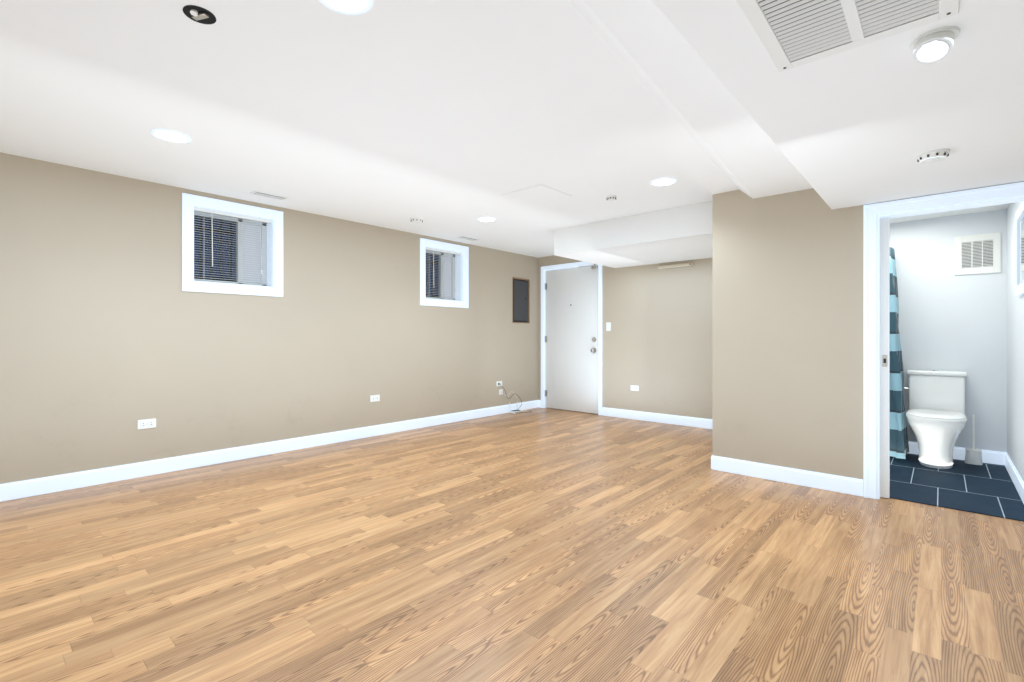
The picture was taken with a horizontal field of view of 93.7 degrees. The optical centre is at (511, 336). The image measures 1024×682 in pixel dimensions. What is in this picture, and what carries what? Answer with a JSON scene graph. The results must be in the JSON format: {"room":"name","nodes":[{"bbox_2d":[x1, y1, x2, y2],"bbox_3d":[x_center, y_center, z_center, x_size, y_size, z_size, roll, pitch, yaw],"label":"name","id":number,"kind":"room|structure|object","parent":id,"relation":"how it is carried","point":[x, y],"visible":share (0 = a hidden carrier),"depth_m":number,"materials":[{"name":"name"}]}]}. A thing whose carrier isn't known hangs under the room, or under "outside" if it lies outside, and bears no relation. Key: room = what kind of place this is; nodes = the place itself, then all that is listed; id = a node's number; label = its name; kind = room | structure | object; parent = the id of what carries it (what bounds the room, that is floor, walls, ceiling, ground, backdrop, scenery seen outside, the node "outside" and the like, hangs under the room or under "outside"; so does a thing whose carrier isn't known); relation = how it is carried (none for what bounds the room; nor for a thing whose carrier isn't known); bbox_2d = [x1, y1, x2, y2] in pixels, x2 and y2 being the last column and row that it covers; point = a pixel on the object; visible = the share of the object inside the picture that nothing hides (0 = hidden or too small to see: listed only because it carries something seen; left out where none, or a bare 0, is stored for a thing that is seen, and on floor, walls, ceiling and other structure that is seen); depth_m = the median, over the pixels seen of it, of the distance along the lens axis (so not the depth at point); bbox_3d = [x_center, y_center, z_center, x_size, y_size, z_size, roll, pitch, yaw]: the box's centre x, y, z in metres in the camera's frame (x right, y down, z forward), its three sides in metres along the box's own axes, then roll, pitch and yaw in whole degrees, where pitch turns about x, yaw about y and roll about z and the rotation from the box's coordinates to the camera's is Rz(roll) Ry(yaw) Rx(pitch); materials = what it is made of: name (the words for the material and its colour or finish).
{"room":"empty basement room","nodes":[
{"label":"empty basement room","id":0,"kind":"room"},
{"bbox_2d":[0,152,537,483],"bbox_3d":[-2.108,-0.192,4.581,0.250,2.500,7.620,0,0,42],"label":"wall","id":1,"kind":"structure","parent":0,"point":[111,332],"depth_m":3.90,"materials":[{"name":"beige paint"}]},
{"bbox_2d":[137,418,155,429],"bbox_3d":[-2.771,0.663,3.645,0.009,0.070,0.115,0,0,42],"label":"electrical outlet","id":2,"kind":"object","parent":1,"relation":"attached to","point":[146,423],"visible":1,"depth_m":3.64,"materials":[{"name":"white plastic"}]},
{"bbox_2d":[182,193,282,296],"bbox_3d":[-2.432,-0.752,4.170,0.216,0.780,0.785,0,0,42],"label":"window unit","id":3,"kind":"structure","parent":1,"relation":"in","point":[256,273],"depth_m":4.27,"materials":[{"name":"white plastic"}]},
{"bbox_2d":[194,207,271,286],"bbox_3d":[-2.391,-0.751,4.133,0.051,0.612,0.611,0,0,42],"label":"window blind","id":4,"kind":"object","parent":3,"relation":"attached to","point":[221,213],"visible":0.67,"depth_m":4.08,"materials":[{"name":"white plastic"}]},
{"bbox_2d":[0,400,539,501],"bbox_3d":[-2.004,1.002,4.488,0.030,0.112,7.220,0,0,42],"label":"baseboard","id":5,"kind":"structure","parent":1,"relation":"attached to","point":[87,478],"depth_m":3.99,"materials":[{"name":"white wood"}]},
{"bbox_2d":[370,395,379,401],"bbox_3d":[-1.458,0.658,5.114,0.009,0.070,0.115,0,0,42],"label":"electrical outlet","id":6,"kind":"object","parent":1,"relation":"attached to","point":[374,398],"visible":1,"depth_m":5.11,"materials":[{"name":"white plastic"}]},
{"bbox_2d":[420,238,468,307],"bbox_3d":[-0.884,-0.752,5.901,0.216,0.780,0.760,0,0,42],"label":"window unit","id":7,"kind":"structure","parent":1,"relation":"in","point":[449,286],"depth_m":6.03,"materials":[{"name":"white plastic"}]},
{"bbox_2d":[426,247,460,300],"bbox_3d":[-0.843,-0.751,5.865,0.051,0.612,0.586,0,0,42],"label":"window blind","id":8,"kind":"object","parent":7,"relation":"attached to","point":[442,251],"visible":0.79,"depth_m":5.85,"materials":[{"name":"white plastic"}]},
{"bbox_2d":[513,279,527,321],"bbox_3d":[0.095,-0.512,6.931,0.092,0.596,0.336,0,0,42],"label":"panel","id":9,"kind":"object","parent":1,"relation":"attached to","point":[520,300],"visible":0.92,"depth_m":6.90,"materials":[{"name":"grey metal"}]},
{"bbox_2d":[512,277,529,322],"bbox_3d":[0.127,-0.516,6.902,0.014,0.645,0.378,0,0,42],"label":"trim","id":10,"kind":"structure","parent":1,"relation":"attached to","point":[528,280],"depth_m":7.02,"materials":[{"name":"paint"}]},
{"bbox_2d":[194,216,438,297],"bbox_3d":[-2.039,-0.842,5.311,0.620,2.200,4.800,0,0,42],"label":"bars","id":11,"kind":"object","parent":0,"point":[225,261],"depth_m":4.72,"materials":[{"name":"black metal"}]},
{"bbox_2d":[194,217,235,281],"bbox_3d":[-2.609,-0.752,4.328,0.016,0.730,0.735,0,0,42],"label":"bars","id":12,"kind":"object","parent":11,"relation":"attached to","point":[230,232],"depth_m":4.28,"materials":[{"name":"black metal"}]},
{"bbox_2d":[426,253,438,296],"bbox_3d":[-1.061,-0.752,6.060,0.016,0.730,0.710,0,0,42],"label":"bars","id":13,"kind":"object","parent":11,"relation":"attached to","point":[431,295],"depth_m":6.10,"materials":[{"name":"black metal"}]},
{"bbox_2d":[0,407,1023,681],"bbox_3d":[0.017,1.118,2.682,5.950,0.120,7.620,0,0,42],"label":"floor","id":14,"kind":"structure","parent":0,"point":[542,545],"depth_m":2.16,"materials":[{"name":"brown wood"}]},
{"bbox_2d":[498,383,531,413],"bbox_3d":[0.064,0.845,6.647,0.215,0.427,0.528,0,0,42],"label":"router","id":15,"kind":"object","parent":14,"relation":"on","point":[515,411],"visible":0.98,"depth_m":6.62,"materials":[{"name":"white plastic"}]},
{"bbox_2d":[0,0,1023,267],"bbox_3d":[0.017,-1.182,2.682,5.950,0.620,7.620,0,0,42],"label":"ceiling","id":16,"kind":"structure","parent":0,"point":[452,120],"depth_m":2.31,"materials":[{"name":"white paint"}]},
{"bbox_2d":[150,129,190,142],"bbox_3d":[-2.006,-1.179,2.827,0.196,0.006,0.196,0,0,42],"label":"recessed light","id":17,"kind":"object","parent":16,"relation":"in","point":[170,135],"visible":1,"depth_m":2.82,"materials":[{"name":"white"}]},
{"bbox_2d":[183,5,215,23],"bbox_3d":[-1.147,-1.175,1.763,0.104,0.017,0.104,0,0,42],"label":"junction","id":18,"kind":"object","parent":16,"relation":"attached to","point":[198,14],"visible":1,"depth_m":1.75,"materials":[{"name":"black metal"}]},
{"bbox_2d":[250,191,287,200],"bbox_3d":[-2.027,-1.177,4.019,0.110,0.010,0.270,0,0,42],"label":"ceiling vent","id":19,"kind":"object","parent":16,"relation":"in","point":[268,195],"visible":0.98,"depth_m":4.00,"materials":[{"name":"white plastic"}]},
{"bbox_2d":[319,0,372,14],"bbox_3d":[-0.582,-1.179,1.660,0.196,0.006,0.196,0,0,42],"label":"recessed light","id":20,"kind":"object","parent":16,"relation":"in","point":[352,7],"visible":1,"depth_m":1.71,"materials":[{"name":"white"}]},
{"bbox_2d":[410,217,422,223],"bbox_3d":[-0.957,-1.163,4.826,0.126,0.037,0.126,0,0,42],"label":"smoke detector","id":21,"kind":"object","parent":16,"relation":"attached to","point":[416,220],"visible":1,"depth_m":4.79,"materials":[{"name":"white plastic"}]},
{"bbox_2d":[457,236,479,240],"bbox_3d":[-0.524,-1.177,5.775,0.110,0.010,0.270,0,0,42],"label":"ceiling vent","id":22,"kind":"object","parent":16,"relation":"in","point":[467,238],"visible":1,"depth_m":5.75,"materials":[{"name":"white plastic"}]},
{"bbox_2d":[477,217,495,221],"bbox_3d":[-0.256,-1.179,4.830,0.196,0.006,0.196,0,0,42],"label":"recessed light","id":23,"kind":"object","parent":16,"relation":"in","point":[486,219],"visible":1,"depth_m":4.83,"materials":[{"name":"white"}]},
{"bbox_2d":[502,184,570,204],"bbox_3d":[0.208,-1.179,4.013,0.420,0.006,0.420,0,0,42],"label":"access cover","id":24,"kind":"object","parent":16,"relation":"attached to","point":[537,194],"visible":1,"depth_m":4.00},
{"bbox_2d":[606,195,615,201],"bbox_3d":[0.839,-1.163,4.052,0.082,0.037,0.082,0,0,42],"label":"smoke detector","id":25,"kind":"object","parent":16,"relation":"attached to","point":[611,198],"visible":1,"depth_m":4.02,"materials":[{"name":"white plastic"}]},
{"bbox_2d":[650,177,676,185],"bbox_3d":[1.155,-1.179,3.662,0.196,0.006,0.196,0,0,42],"label":"recessed light","id":26,"kind":"object","parent":16,"relation":"in","point":[665,181],"visible":1,"depth_m":3.65,"materials":[{"name":"white"}]},
{"bbox_2d":[736,0,958,71],"bbox_3d":[0.784,-0.867,1.147,0.430,0.010,0.755,0,0,42],"label":"ceiling vent","id":27,"kind":"object","parent":16,"relation":"in","point":[802,32],"visible":1,"depth_m":1.32,"materials":[{"name":"white plastic"}]},
{"bbox_2d":[917,149,949,163],"bbox_3d":[2.004,-0.854,2.286,0.118,0.037,0.118,0,0,42],"label":"smoke detector","id":28,"kind":"object","parent":16,"relation":"attached to","point":[933,156],"visible":1,"depth_m":2.26,"materials":[{"name":"white plastic"}]},
{"bbox_2d":[910,26,959,63],"bbox_3d":[1.234,-0.847,1.403,0.110,0.076,0.113,0,0,42],"label":"spotlight","id":29,"kind":"object","parent":16,"relation":"attached to","point":[933,46],"visible":1,"depth_m":1.38,"materials":[{"name":"white plastic"}]},
{"bbox_2d":[538,209,1006,451],"bbox_3d":[2.583,-0.192,5.364,5.700,2.500,0.200,0,0,42],"label":"wall","id":30,"kind":"structure","parent":0,"point":[657,344],"depth_m":4.36,"materials":[{"name":"beige paint"}]},
{"bbox_2d":[545,264,597,413],"bbox_3d":[0.823,0.014,6.802,0.920,2.072,0.115,0,0,42],"label":"entry door","id":31,"kind":"structure","parent":30,"relation":"in","point":[571,338],"depth_m":6.79,"materials":[{"name":"white paint"}]},
{"bbox_2d":[541,261,601,414],"bbox_3d":[0.887,0.009,6.866,1.044,2.097,0.220,0,0,42],"label":"door frame","id":32,"kind":"structure","parent":30,"relation":"attached to","point":[544,269],"depth_m":6.91,"materials":[{"name":"white wood"}]},
{"bbox_2d":[606,322,610,330],"bbox_3d":[1.282,-0.132,6.385,0.070,0.115,0.012,0,0,42],"label":"light switch","id":33,"kind":"object","parent":30,"relation":"attached to","point":[608,326],"visible":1,"depth_m":6.38,"materials":[{"name":"white plastic"}]},
{"bbox_2d":[631,385,638,390],"bbox_3d":[1.566,0.658,6.133,0.115,0.070,0.009,0,0,42],"label":"electrical outlet","id":34,"kind":"object","parent":30,"relation":"attached to","point":[634,387],"visible":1,"depth_m":6.13,"materials":[{"name":"white plastic"}]},
{"bbox_2d":[602,407,711,428],"bbox_3d":[1.971,1.002,5.767,2.028,0.112,0.014,0,0,42],"label":"baseboard","id":35,"kind":"structure","parent":30,"relation":"attached to","point":[613,412],"depth_m":5.90,"materials":[{"name":"white wood"}]},
{"bbox_2d":[658,263,692,268],"bbox_3d":[1.957,-0.849,5.767,0.430,0.036,0.033,0,0,42],"label":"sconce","id":36,"kind":"object","parent":30,"relation":"attached to","point":[675,265],"visible":1,"depth_m":5.75,"materials":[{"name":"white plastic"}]},
{"bbox_2d":[908,441,1002,464],"bbox_3d":[3.428,1.002,4.464,1.640,0.112,0.014,0,0,42],"label":"baseboard","id":37,"kind":"structure","parent":30,"relation":"attached to","point":[996,457],"depth_m":4.01,"materials":[{"name":"white wood"}]},
{"bbox_2d":[955,232,1000,274],"bbox_3d":[3.910,-0.692,4.035,0.280,0.330,0.012,0,0,42],"label":"air vent","id":38,"kind":"object","parent":30,"relation":"in","point":[978,254],"visible":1,"depth_m":4.03,"materials":[{"name":"white plastic"}]},
{"bbox_2d":[712,181,1023,478],"bbox_3d":[2.519,-0.192,3.087,2.360,2.500,0.120,0,0,42],"label":"wall","id":39,"kind":"structure","parent":0,"point":[787,329],"depth_m":3.47,"materials":[{"name":"beige paint"}]},
{"bbox_2d":[711,455,715,469],"bbox_3d":[2.150,1.002,4.453,0.018,0.112,1.694,0,0,42],"label":"baseboard","id":40,"kind":"structure","parent":39,"relation":"attached to","point":[713,458],"depth_m":3.81,"materials":[{"name":"white wood"}]},
{"bbox_2d":[716,456,862,496],"bbox_3d":[1.961,1.002,3.496,0.965,0.112,0.014,0,0,42],"label":"baseboard","id":41,"kind":"structure","parent":39,"relation":"attached to","point":[841,484],"depth_m":3.44,"materials":[{"name":"white wood"}]},
{"bbox_2d":[863,182,1023,498],"bbox_3d":[2.687,0.097,2.931,0.864,1.922,0.160,0,0,42],"label":"door frame","id":42,"kind":"structure","parent":39,"relation":"attached to","point":[876,355],"depth_m":3.13,"materials":[{"name":"white paint"}]},
{"bbox_2d":[890,203,1009,222],"bbox_3d":[2.906,-1.067,3.881,1.640,0.050,1.580,0,0,42],"label":"ceiling","id":43,"kind":"structure","parent":0,"point":[953,213],"depth_m":4.06,"materials":[{"name":"white paint"}]},
{"bbox_2d":[889,453,1023,521],"bbox_3d":[2.891,1.055,3.864,1.640,0.006,1.625,0,0,42],"label":"floor","id":44,"kind":"structure","parent":0,"point":[989,489],"depth_m":3.35,"materials":[{"name":"tile"}]},
{"bbox_2d":[903,369,966,468],"bbox_3d":[3.475,0.673,3.958,0.405,0.770,0.690,0,0,42],"label":"toilet","id":45,"kind":"object","parent":44,"relation":"on","point":[936,416],"visible":1,"depth_m":3.94,"materials":[{"name":"white ceramic"}]},
{"bbox_2d":[965,414,982,464],"bbox_3d":[3.835,0.853,3.989,0.110,0.410,0.110,0,0,42],"label":"toilet brush","id":46,"kind":"object","parent":44,"relation":"on","point":[973,454],"visible":0.88,"depth_m":3.97,"materials":[{"name":"white plastic"}]},
{"bbox_2d":[1007,202,1023,481],"bbox_3d":[3.562,-0.192,3.294,0.120,2.500,1.580,0,0,42],"label":"wall","id":47,"kind":"structure","parent":0,"point":[1015,378],"depth_m":3.52,"materials":[{"name":"grey paint"}]},
{"bbox_2d":[1003,452,1023,503],"bbox_3d":[3.506,1.002,3.331,0.014,0.112,1.560,0,0,42],"label":"baseboard","id":48,"kind":"structure","parent":47,"relation":"attached to","point":[1018,482],"depth_m":3.39,"materials":[{"name":"white wood"}]},
{"bbox_2d":[1015,201,1023,295],"bbox_3d":[3.263,-0.559,3.066,0.022,0.565,0.620,0,0,42],"label":"framed mirror","id":49,"kind":"object","parent":47,"relation":"attached to","point":[1019,252],"visible":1,"depth_m":3.17,"materials":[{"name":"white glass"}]},
{"bbox_3d":[2.944,-0.817,3.847,0.056,0.056,1.578,0,0,42],"label":"curtain rod","id":50,"kind":"object","parent":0,"visible":0},
{"bbox_2d":[890,247,908,458],"bbox_3d":[3.330,0.118,4.204,0.221,1.790,0.467,0,0,42],"label":"shower curtain","id":51,"kind":"object","parent":50,"relation":"hanging from","point":[899,445],"visible":0.67,"depth_m":4.05,"materials":[{"name":"fabric"}]}
]}

